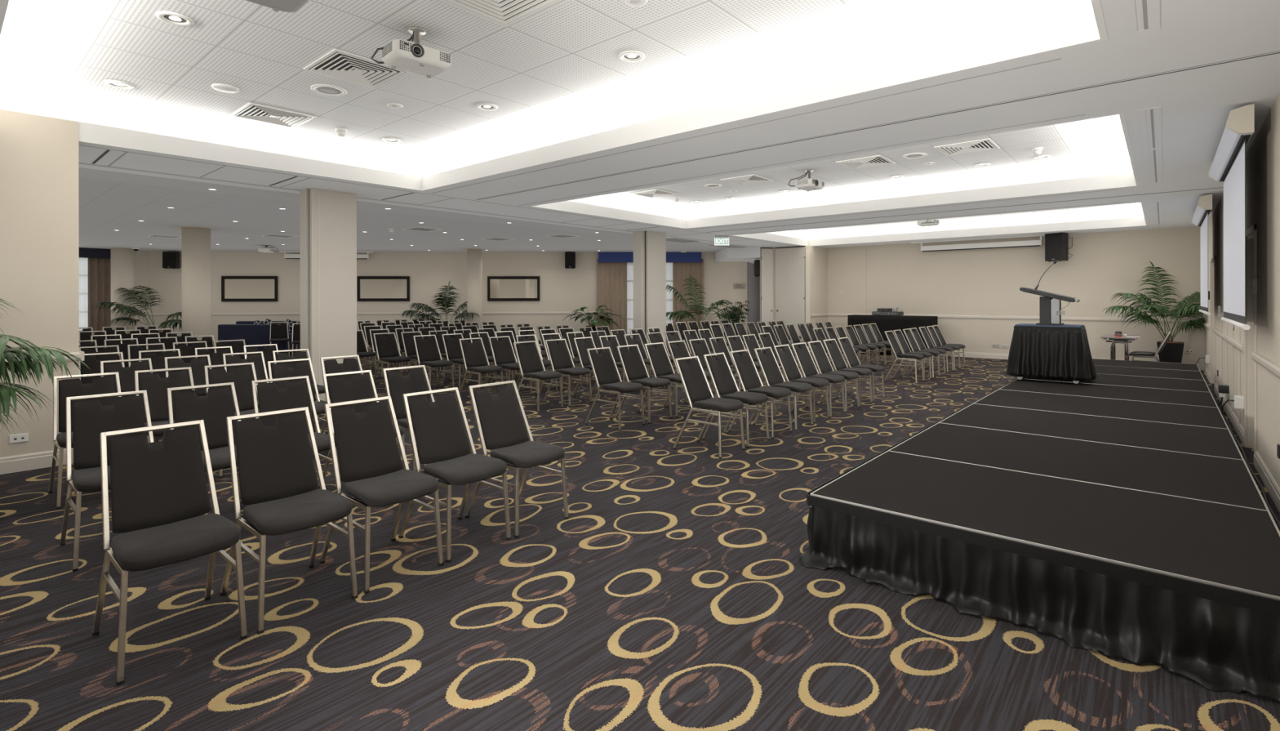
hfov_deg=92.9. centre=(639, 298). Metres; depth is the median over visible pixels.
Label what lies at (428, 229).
ceiling vent
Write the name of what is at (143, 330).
chair
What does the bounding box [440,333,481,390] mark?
chair
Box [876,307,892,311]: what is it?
box
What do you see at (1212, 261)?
trim
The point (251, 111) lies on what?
ceiling vent
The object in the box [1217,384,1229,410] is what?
box
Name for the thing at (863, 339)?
chair
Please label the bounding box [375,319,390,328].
chair
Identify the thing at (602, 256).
pelmet
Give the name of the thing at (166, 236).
ceiling vent
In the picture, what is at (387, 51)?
vent grille
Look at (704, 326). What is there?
chair
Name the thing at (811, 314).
trim
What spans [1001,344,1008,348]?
power socket
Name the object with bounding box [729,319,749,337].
chair
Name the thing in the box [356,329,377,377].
chair
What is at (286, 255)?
projection screen
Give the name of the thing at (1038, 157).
recessed light
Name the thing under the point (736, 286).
sign plate
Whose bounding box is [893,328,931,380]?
chair
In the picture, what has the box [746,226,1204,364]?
wall
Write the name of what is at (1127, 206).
ceiling
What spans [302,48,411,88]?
ceiling vent
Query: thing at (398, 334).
chair
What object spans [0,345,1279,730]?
floor
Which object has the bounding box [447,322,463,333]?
chair
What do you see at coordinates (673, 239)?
ceiling vent
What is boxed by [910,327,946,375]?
chair
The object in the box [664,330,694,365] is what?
chair
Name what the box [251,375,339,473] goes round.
chair
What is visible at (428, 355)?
chair
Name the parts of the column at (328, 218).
panel, edge trim, edge trim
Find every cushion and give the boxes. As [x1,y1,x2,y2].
[253,320,262,324]
[262,318,272,324]
[283,319,294,332]
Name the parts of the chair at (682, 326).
frame, backrest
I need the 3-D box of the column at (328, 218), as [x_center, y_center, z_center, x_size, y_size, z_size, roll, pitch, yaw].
[-4.492,0.023,8.786,0.344,3.110,0.650,0,0,41]
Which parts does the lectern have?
panel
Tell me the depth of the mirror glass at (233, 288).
19.70 m
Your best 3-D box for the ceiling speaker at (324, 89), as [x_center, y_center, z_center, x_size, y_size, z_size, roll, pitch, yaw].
[-2.851,-1.908,5.581,0.300,0.014,0.300,0,0,41]
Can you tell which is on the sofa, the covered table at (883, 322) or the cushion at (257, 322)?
the cushion at (257, 322)
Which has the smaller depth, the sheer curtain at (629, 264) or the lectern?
the lectern
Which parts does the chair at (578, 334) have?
frame, backrest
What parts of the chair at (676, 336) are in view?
backrest, frame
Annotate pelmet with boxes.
[79,247,111,258]
[598,252,701,262]
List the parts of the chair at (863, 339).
frame, backrest, seat, leg, leg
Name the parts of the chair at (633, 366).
leg, frame, backrest, leg, leg, seat, leg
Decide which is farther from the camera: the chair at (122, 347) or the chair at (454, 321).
the chair at (454, 321)
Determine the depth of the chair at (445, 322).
17.87 m
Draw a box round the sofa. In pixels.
[235,320,297,333]
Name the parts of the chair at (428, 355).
backrest, frame, leg, seat, leg, leg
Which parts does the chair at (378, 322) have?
backrest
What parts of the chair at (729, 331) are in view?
backrest, frame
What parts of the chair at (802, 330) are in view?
frame, backrest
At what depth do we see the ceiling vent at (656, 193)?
11.11 m
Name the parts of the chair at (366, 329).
frame, backrest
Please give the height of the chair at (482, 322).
0.949 m
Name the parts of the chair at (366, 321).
backrest, frame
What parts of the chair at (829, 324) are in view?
backrest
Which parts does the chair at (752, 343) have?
frame, backrest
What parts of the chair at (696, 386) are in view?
leg, frame, backrest, leg, seat rail, seat, leg, leg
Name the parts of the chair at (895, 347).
leg, backrest, frame, leg, seat rail, seat, leg, leg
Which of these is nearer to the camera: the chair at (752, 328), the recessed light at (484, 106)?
the recessed light at (484, 106)
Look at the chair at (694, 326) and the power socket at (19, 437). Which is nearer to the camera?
the power socket at (19, 437)
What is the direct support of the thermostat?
attached to the wall at (1263, 153)
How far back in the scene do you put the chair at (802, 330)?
15.21 m
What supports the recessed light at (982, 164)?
in the ceiling at (1097, 142)
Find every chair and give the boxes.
[48,371,121,508]
[59,390,154,571]
[79,327,93,345]
[79,330,106,345]
[79,339,97,351]
[79,345,120,379]
[80,351,124,383]
[90,333,122,351]
[92,419,247,684]
[100,357,155,440]
[102,325,126,338]
[104,337,138,366]
[115,328,140,343]
[127,342,165,366]
[131,333,160,349]
[134,366,195,442]
[135,324,157,337]
[138,348,180,377]
[146,336,177,351]
[148,328,173,342]
[161,354,211,440]
[165,331,192,346]
[166,382,240,496]
[173,341,207,363]
[184,334,214,352]
[195,346,232,372]
[204,362,259,477]
[213,339,258,403]
[219,406,357,634]
[222,351,268,400]
[243,343,278,402]
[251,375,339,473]
[267,358,331,432]
[269,321,289,355]
[272,348,328,402]
[291,323,300,355]
[319,369,405,497]
[319,395,443,593]
[320,355,383,433]
[356,320,372,351]
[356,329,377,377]
[359,322,377,359]
[362,324,394,368]
[368,328,404,377]
[373,332,410,387]
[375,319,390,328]
[381,321,395,330]
[382,364,434,471]
[384,324,414,366]
[394,319,408,324]
[394,327,428,373]
[398,386,511,562]
[400,320,415,350]
[400,331,439,382]
[407,324,423,333]
[411,318,424,327]
[413,334,454,387]
[417,326,449,372]
[418,320,432,330]
[427,329,464,381]
[428,318,441,326]
[428,323,444,359]
[435,320,448,329]
[439,325,457,369]
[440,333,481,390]
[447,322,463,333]
[453,319,466,327]
[453,328,488,378]
[458,337,503,395]
[460,324,492,366]
[464,321,479,334]
[465,380,568,537]
[467,332,507,384]
[476,328,511,375]
[481,320,494,328]
[481,324,498,362]
[488,335,532,395]
[493,330,532,381]
[498,326,517,360]
[499,323,515,334]
[513,340,563,412]
[515,323,544,359]
[515,333,557,394]
[516,329,546,377]
[518,325,551,368]
[536,324,551,351]
[539,328,571,359]
[540,333,582,390]
[543,338,592,406]
[555,324,572,357]
[558,327,577,366]
[564,331,587,386]
[572,336,618,399]
[577,326,592,338]
[585,346,644,431]
[589,329,626,380]
[595,325,612,340]
[598,334,624,395]
[609,328,628,351]
[615,344,671,423]
[623,333,665,391]
[629,328,651,376]
[644,342,697,417]
[646,332,675,386]
[647,327,670,367]
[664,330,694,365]
[666,322,689,352]
[666,340,717,408]
[672,355,745,457]
[675,321,700,346]
[682,329,715,356]
[687,320,700,337]
[687,337,736,401]
[697,328,730,359]
[699,320,725,339]
[702,351,769,447]
[708,336,740,391]
[709,320,727,342]
[709,324,730,350]
[720,319,745,346]
[721,323,746,349]
[725,335,770,390]
[728,349,792,438]
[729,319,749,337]
[733,322,762,351]
[741,333,784,390]
[745,321,760,346]
[752,346,813,431]
[756,320,778,341]
[757,332,798,381]
[761,324,793,354]
[767,320,794,355]
[773,324,803,357]
[773,343,830,423]
[775,320,801,342]
[785,323,815,363]
[791,342,845,417]
[795,323,817,349]
[804,322,830,358]
[807,340,859,412]
[813,327,848,366]
[814,321,829,339]
[822,337,872,406]
[823,320,849,356]
[824,326,859,368]
[834,325,867,364]
[836,336,884,401]
[844,324,876,364]
[853,324,885,365]
[861,323,893,364]
[869,323,899,363]
[884,330,924,383]
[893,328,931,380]
[902,328,940,377]
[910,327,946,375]
[918,326,953,373]
[926,325,960,370]
[931,324,965,366]
[1128,330,1171,361]
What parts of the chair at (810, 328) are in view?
frame, backrest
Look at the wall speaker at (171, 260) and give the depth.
19.19 m
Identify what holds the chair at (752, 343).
on the floor
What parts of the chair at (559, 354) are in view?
leg, frame, backrest, leg, leg, seat, leg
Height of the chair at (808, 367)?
0.949 m
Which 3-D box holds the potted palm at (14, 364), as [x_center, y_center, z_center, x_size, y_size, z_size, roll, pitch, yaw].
[-5.390,0.767,4.407,2.347,1.644,2.118,0,0,-27]
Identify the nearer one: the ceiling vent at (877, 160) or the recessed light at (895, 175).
the ceiling vent at (877, 160)
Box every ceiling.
[0,0,1091,171]
[78,0,1279,252]
[586,114,1130,214]
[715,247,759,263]
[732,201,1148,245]
[781,202,1142,235]
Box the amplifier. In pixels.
[871,311,903,315]
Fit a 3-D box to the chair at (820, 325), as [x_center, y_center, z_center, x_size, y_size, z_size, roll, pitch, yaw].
[4.943,1.098,15.885,0.637,0.949,0.468,0,0,41]
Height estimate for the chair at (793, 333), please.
0.949 m
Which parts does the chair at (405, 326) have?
backrest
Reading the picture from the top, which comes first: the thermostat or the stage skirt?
the thermostat
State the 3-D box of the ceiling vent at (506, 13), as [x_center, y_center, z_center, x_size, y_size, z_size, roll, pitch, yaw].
[-0.906,-1.911,3.840,0.624,0.015,0.624,0,0,41]
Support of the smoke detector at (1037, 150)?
attached to the ceiling at (1097, 142)
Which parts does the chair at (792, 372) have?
leg, frame, backrest, seat, leg, leg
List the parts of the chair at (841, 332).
frame, backrest, seat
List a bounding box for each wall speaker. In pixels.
[162,251,182,268]
[564,252,575,268]
[754,259,759,276]
[1044,232,1072,262]
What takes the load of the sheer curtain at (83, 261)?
hanging from the pelmet at (83, 252)
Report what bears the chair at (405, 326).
on the floor
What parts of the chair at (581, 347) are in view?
leg, backrest, frame, seat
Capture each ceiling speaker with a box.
[311,84,347,96]
[704,183,722,187]
[902,152,927,158]
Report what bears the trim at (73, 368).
attached to the wall at (39, 222)
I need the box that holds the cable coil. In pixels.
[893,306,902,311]
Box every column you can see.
[108,246,135,333]
[177,225,215,340]
[299,187,356,403]
[465,248,485,328]
[633,230,666,366]
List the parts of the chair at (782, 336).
backrest, frame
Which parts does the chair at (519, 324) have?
backrest, frame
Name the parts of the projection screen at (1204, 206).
casing, rod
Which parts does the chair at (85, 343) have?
backrest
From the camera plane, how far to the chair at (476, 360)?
9.60 m
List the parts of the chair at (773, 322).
backrest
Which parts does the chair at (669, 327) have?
backrest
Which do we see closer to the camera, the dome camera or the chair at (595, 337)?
the chair at (595, 337)
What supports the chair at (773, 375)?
on the floor
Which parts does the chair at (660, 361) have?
leg, frame, backrest, leg, seat, leg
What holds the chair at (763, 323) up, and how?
on the floor
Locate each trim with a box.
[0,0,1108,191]
[4,350,84,363]
[62,360,79,448]
[79,50,1279,247]
[147,311,726,315]
[810,312,827,316]
[827,313,1199,322]
[1203,322,1279,378]
[1209,256,1216,383]
[1221,312,1240,423]
[1244,223,1257,453]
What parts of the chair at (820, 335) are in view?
frame, backrest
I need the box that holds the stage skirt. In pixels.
[799,377,1279,701]
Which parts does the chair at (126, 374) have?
frame, backrest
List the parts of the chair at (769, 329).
frame, backrest, seat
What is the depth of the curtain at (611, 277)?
20.29 m
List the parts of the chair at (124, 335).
frame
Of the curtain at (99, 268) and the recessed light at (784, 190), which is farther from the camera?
the curtain at (99, 268)
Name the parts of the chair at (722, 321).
backrest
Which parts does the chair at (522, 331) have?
backrest, frame, seat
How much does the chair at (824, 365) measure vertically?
0.949 m
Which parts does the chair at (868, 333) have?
frame, backrest, seat, leg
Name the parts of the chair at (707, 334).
frame, backrest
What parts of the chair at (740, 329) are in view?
frame, backrest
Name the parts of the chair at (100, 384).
leg, seat rail, leg, seat, frame, backrest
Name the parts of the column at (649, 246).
panel, edge trim, edge trim, panel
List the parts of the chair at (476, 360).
leg, seat rail, backrest, frame, leg, seat, leg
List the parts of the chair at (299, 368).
backrest, frame, seat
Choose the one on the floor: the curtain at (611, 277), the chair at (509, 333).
the chair at (509, 333)
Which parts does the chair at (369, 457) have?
leg, seat rail, frame, leg, backrest, seat, leg, leg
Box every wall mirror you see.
[221,275,277,301]
[357,275,409,301]
[487,275,539,301]
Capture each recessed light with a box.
[103,80,133,88]
[155,11,194,26]
[382,137,400,142]
[386,102,403,108]
[475,102,497,110]
[618,50,644,62]
[624,0,647,6]
[779,189,791,191]
[889,174,904,177]
[923,161,934,164]
[973,162,990,166]
[1032,154,1050,159]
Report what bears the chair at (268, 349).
on the floor
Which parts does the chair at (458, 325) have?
frame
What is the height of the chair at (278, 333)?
0.949 m
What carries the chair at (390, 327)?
on the floor
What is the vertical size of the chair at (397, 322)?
0.949 m
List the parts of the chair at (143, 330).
frame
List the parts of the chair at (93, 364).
frame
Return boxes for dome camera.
[132,247,139,250]
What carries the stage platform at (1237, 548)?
on the floor
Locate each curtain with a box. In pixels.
[79,257,88,330]
[88,257,111,334]
[596,258,626,333]
[626,262,672,344]
[672,258,703,344]
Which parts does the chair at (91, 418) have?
leg, seat rail, leg, seat, backrest, frame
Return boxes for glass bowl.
[1114,331,1122,336]
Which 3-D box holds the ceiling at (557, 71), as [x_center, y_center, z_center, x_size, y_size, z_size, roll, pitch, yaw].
[-1.577,-1.937,4.517,8.440,0.040,5.010,0,0,41]
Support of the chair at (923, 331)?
on the floor
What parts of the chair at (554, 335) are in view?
backrest, frame, leg, seat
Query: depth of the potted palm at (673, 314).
18.88 m
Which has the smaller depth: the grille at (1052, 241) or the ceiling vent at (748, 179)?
the ceiling vent at (748, 179)
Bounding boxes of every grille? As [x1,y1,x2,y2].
[162,252,175,267]
[317,86,340,93]
[382,41,391,57]
[400,40,411,52]
[440,51,450,62]
[754,260,755,275]
[906,154,922,157]
[1044,233,1061,260]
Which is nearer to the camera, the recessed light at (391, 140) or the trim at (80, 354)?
the trim at (80, 354)
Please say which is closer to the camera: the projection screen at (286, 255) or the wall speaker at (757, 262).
the wall speaker at (757, 262)
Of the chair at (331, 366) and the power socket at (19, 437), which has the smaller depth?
the power socket at (19, 437)
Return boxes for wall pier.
[760,245,827,351]
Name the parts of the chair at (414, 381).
seat, frame, backrest, leg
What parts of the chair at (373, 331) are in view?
frame, backrest, leg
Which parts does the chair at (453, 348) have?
leg, frame, backrest, seat, leg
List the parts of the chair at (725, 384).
leg, frame, backrest, leg, seat, leg, leg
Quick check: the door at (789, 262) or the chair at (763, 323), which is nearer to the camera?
the chair at (763, 323)
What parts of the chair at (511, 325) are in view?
backrest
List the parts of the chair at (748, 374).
leg, frame, backrest, leg, seat, leg, leg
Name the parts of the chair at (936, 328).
frame, backrest, seat, leg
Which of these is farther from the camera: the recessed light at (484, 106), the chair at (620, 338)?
the chair at (620, 338)
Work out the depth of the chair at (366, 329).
14.20 m
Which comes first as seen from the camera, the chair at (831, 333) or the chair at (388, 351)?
the chair at (388, 351)
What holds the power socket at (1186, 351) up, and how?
attached to the wall at (1101, 265)
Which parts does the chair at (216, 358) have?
frame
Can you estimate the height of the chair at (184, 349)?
0.949 m
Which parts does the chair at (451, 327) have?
frame, backrest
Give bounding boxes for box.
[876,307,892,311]
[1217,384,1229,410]
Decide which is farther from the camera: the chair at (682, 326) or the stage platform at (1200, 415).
the chair at (682, 326)
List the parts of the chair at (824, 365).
leg, frame, backrest, leg, seat, leg, leg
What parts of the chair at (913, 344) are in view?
frame, backrest, seat, leg, leg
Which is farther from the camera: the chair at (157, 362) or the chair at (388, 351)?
the chair at (388, 351)
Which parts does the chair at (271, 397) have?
backrest, frame, seat, leg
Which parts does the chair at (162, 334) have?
frame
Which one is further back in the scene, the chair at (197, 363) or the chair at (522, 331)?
the chair at (522, 331)
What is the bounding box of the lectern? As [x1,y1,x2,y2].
[1019,260,1079,324]
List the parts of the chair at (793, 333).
backrest, frame, seat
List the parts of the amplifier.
panel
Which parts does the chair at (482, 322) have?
backrest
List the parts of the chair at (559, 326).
frame, backrest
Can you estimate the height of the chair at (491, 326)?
0.949 m
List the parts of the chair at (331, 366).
leg, backrest, frame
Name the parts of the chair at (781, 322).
frame, backrest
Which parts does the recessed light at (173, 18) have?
bulb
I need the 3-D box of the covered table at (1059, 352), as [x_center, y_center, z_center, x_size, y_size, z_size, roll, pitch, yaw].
[5.862,0.772,8.705,1.069,0.794,0.808,0,0,41]
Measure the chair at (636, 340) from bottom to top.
0.949 m
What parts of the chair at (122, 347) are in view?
frame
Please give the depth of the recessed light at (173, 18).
4.15 m
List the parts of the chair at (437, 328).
backrest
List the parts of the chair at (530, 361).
leg, frame, backrest, seat rail, leg, leg, seat, leg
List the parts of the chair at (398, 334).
frame, backrest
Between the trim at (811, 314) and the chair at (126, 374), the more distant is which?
the trim at (811, 314)
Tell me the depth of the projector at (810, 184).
9.04 m
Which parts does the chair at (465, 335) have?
frame, backrest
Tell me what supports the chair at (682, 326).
on the floor
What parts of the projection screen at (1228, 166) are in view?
casing, rod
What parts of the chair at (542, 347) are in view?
frame, backrest, seat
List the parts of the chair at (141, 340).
frame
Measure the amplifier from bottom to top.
0.110 m
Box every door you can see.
[760,247,773,325]
[774,245,804,343]
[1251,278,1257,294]
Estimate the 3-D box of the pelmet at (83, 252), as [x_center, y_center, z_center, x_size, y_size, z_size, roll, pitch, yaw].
[-17.189,-1.363,17.656,0.210,0.286,2.920,0,0,41]
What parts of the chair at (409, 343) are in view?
frame, backrest, seat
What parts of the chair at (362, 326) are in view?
backrest, frame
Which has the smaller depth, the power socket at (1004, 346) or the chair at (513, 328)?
the chair at (513, 328)
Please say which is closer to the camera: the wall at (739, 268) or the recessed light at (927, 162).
the recessed light at (927, 162)
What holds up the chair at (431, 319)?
on the floor
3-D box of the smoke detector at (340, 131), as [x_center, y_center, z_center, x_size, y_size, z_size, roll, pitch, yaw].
[-3.380,-1.872,6.882,0.124,0.084,0.124,0,0,41]
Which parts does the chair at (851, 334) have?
frame, backrest, seat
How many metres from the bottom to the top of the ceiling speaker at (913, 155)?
0.014 m
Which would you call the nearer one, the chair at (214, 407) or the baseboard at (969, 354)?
the chair at (214, 407)
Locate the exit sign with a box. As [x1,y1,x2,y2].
[714,235,728,244]
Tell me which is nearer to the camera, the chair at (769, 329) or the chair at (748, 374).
the chair at (748, 374)
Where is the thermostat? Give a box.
[1217,305,1220,317]
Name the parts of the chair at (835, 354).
frame, backrest, leg, seat, leg, leg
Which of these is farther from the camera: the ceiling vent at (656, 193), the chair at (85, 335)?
the chair at (85, 335)
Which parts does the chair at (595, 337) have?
backrest, frame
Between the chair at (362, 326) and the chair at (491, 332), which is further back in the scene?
the chair at (362, 326)
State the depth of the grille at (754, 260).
18.69 m
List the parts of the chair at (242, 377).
leg, frame, backrest, seat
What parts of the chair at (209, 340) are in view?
frame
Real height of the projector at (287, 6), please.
0.262 m
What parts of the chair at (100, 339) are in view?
frame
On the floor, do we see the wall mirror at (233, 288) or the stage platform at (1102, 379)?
the stage platform at (1102, 379)
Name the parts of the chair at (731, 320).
backrest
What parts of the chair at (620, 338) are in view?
frame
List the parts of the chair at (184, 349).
frame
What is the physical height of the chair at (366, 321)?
0.949 m
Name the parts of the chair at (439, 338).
frame, backrest, seat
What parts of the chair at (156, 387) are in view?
seat, backrest, frame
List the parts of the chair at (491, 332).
frame, backrest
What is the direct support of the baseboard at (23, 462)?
attached to the wall at (39, 222)
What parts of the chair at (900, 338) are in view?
frame, backrest, leg, seat, leg, leg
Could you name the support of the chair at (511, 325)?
on the floor
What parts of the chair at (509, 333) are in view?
frame, backrest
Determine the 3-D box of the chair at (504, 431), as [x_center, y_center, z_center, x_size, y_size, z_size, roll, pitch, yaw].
[-0.877,1.108,4.374,0.637,0.949,0.468,0,0,40]
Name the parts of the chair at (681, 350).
leg, backrest, frame, seat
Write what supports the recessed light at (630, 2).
in the ceiling at (557, 71)
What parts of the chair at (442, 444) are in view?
leg, backrest, frame, seat rail, leg, leg, seat, leg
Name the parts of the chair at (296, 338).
seat, frame, backrest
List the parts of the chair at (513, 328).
frame, backrest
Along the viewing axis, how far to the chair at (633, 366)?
8.06 m
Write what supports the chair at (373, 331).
on the floor
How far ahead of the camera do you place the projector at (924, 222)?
13.86 m
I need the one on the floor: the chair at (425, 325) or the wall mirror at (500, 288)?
the chair at (425, 325)
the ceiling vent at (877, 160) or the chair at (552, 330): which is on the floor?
the chair at (552, 330)
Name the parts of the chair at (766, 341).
frame, backrest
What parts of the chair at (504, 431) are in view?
leg, frame, backrest, seat rail, leg, leg, seat, leg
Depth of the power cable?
5.38 m
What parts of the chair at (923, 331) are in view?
frame, backrest, seat, leg, leg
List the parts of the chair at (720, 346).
frame, backrest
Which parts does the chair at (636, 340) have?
frame, backrest, seat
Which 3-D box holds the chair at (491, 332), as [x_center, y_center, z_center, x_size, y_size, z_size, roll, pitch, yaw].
[-3.066,1.112,12.779,0.637,0.949,0.468,0,0,41]
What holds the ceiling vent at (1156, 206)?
in the ceiling at (1197, 104)
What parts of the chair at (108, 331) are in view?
frame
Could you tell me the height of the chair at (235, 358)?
0.949 m
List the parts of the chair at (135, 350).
backrest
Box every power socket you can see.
[8,432,28,443]
[992,343,999,347]
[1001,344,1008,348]
[1184,348,1195,353]
[1276,443,1279,458]
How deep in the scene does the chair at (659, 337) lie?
11.22 m
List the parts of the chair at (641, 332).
frame, backrest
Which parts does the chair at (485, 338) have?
frame, backrest, seat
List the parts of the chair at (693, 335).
frame, backrest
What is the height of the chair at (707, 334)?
0.949 m
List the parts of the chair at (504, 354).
leg, frame, backrest, seat, leg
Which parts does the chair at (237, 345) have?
backrest, frame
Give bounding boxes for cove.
[528,112,1139,228]
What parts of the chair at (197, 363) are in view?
frame, backrest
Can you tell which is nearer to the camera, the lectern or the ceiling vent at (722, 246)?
the lectern
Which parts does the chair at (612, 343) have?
frame, backrest, seat, leg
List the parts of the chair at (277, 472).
leg, seat rail, leg, frame, backrest, seat, leg, leg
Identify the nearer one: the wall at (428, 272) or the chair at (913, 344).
the chair at (913, 344)
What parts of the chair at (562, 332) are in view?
frame, backrest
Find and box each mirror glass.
[224,279,274,298]
[360,279,406,297]
[489,279,537,297]
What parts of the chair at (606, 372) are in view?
leg, backrest, frame, seat rail, leg, leg, seat, leg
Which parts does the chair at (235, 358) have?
frame, backrest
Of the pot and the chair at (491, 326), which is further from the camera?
the chair at (491, 326)
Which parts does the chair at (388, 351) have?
leg, frame, backrest, seat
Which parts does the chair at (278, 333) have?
backrest, frame, seat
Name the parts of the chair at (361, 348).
backrest, frame, leg, seat, leg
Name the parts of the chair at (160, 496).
leg, seat rail, leg, frame, backrest, seat, leg, leg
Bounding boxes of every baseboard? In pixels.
[0,447,73,474]
[938,351,1203,370]
[1203,364,1279,513]
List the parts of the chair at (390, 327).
backrest, frame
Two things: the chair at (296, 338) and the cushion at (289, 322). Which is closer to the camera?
the chair at (296, 338)
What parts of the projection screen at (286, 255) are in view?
casing, mounting rail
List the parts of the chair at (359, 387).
leg, frame, backrest, seat, leg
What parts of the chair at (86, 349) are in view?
backrest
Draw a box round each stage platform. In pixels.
[809,450,1279,599]
[888,422,1269,510]
[939,403,1244,459]
[973,388,1228,428]
[999,378,1217,407]
[1022,373,1210,391]
[1092,358,1199,370]
[1094,364,1204,380]
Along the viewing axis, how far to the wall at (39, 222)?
5.69 m
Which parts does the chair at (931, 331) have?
frame, backrest, seat, leg, leg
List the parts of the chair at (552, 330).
frame, backrest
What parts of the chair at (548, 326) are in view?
backrest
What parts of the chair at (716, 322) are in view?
backrest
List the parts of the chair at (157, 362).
frame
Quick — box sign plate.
[733,283,745,288]
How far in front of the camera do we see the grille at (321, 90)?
5.57 m
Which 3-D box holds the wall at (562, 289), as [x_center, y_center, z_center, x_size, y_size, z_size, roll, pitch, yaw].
[-1.516,0.023,20.476,9.280,3.120,0.200,0,0,-2]
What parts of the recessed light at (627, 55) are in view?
bulb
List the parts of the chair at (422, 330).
backrest, frame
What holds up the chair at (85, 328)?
on the floor
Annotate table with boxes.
[217,324,300,352]
[847,314,937,355]
[1005,323,1097,383]
[1100,333,1138,359]
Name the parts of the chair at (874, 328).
frame, backrest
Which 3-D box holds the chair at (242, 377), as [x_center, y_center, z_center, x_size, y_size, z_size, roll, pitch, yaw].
[-3.772,1.113,5.732,0.637,0.949,0.468,0,0,41]
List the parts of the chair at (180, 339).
frame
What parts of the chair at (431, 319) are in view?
backrest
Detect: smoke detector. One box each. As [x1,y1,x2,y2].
[334,127,346,137]
[673,196,679,201]
[1031,146,1043,155]
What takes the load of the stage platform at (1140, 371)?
on the floor
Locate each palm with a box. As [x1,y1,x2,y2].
[0,298,89,435]
[91,284,182,332]
[400,280,481,324]
[666,273,741,332]
[719,300,751,346]
[1101,260,1206,363]
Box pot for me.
[1156,341,1184,363]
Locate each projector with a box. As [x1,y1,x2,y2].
[245,0,308,12]
[257,244,277,253]
[370,26,451,78]
[788,168,824,191]
[916,218,939,226]
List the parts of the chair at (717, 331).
frame, backrest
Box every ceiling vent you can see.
[146,234,181,238]
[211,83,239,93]
[229,102,316,128]
[261,233,297,237]
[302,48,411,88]
[402,226,442,231]
[441,0,562,26]
[480,236,514,240]
[546,234,580,238]
[630,188,678,197]
[666,237,700,242]
[708,244,746,248]
[720,173,773,185]
[835,155,896,168]
[933,137,999,155]
[1121,0,1159,35]
[1137,106,1162,183]
[1150,200,1163,225]
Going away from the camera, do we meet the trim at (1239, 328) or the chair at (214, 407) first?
the chair at (214, 407)
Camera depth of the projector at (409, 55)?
4.29 m
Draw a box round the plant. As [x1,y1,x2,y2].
[563,305,623,334]
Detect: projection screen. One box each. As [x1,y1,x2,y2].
[280,251,373,258]
[911,234,1044,251]
[1191,194,1212,316]
[1208,103,1254,330]
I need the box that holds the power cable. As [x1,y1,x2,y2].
[1208,385,1279,528]
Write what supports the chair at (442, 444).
on the floor
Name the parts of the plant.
pot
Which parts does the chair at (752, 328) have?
frame, backrest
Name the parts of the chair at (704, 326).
backrest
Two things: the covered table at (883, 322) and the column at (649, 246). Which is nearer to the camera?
the column at (649, 246)
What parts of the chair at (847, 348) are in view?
leg, frame, backrest, seat, leg, leg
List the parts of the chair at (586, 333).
frame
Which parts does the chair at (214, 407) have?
frame, backrest, seat, leg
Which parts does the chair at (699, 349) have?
frame, backrest, seat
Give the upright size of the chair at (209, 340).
0.949 m
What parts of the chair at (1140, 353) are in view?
seat, seat rail, frame, backrest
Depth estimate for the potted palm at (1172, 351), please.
13.03 m
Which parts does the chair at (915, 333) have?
backrest, frame, seat, leg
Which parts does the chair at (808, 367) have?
leg, backrest, frame, leg, seat, leg, leg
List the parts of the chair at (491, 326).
backrest, frame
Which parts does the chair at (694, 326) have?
frame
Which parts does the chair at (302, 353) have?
frame, backrest, seat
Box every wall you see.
[0,109,79,457]
[134,250,148,328]
[148,251,455,346]
[454,252,733,345]
[732,261,746,331]
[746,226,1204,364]
[1204,92,1279,487]
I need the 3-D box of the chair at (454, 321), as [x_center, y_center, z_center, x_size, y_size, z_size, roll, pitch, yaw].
[-5.209,1.115,18.096,0.637,0.949,0.468,0,0,41]
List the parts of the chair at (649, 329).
backrest, frame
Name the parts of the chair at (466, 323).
frame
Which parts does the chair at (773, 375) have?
leg, frame, backrest, leg, seat, leg, leg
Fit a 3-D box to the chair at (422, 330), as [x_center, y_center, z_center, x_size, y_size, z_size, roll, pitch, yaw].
[-4.527,1.114,13.365,0.637,0.949,0.468,0,0,40]
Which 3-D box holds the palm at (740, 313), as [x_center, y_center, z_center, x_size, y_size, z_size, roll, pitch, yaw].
[2.877,0.825,18.511,0.963,1.501,1.019,0,0,41]
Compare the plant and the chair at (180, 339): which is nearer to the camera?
the chair at (180, 339)
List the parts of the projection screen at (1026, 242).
mounting rail, casing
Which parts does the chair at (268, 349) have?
frame, backrest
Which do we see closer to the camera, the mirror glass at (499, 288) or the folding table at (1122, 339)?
the folding table at (1122, 339)
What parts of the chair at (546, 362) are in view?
leg, backrest, frame, leg, seat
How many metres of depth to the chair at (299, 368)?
6.30 m
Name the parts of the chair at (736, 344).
backrest, frame, seat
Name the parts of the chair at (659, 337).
backrest, frame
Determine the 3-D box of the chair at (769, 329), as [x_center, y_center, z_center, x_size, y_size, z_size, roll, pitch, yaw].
[3.131,1.101,13.789,0.637,0.949,0.468,0,0,41]
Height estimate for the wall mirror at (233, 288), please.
0.825 m
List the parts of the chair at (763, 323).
frame, backrest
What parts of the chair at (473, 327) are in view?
frame, backrest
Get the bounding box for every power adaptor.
[1195,355,1209,364]
[1222,395,1244,415]
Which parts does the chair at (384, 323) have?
backrest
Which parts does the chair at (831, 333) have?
frame, backrest, seat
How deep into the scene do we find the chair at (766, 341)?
10.99 m
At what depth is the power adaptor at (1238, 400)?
6.64 m

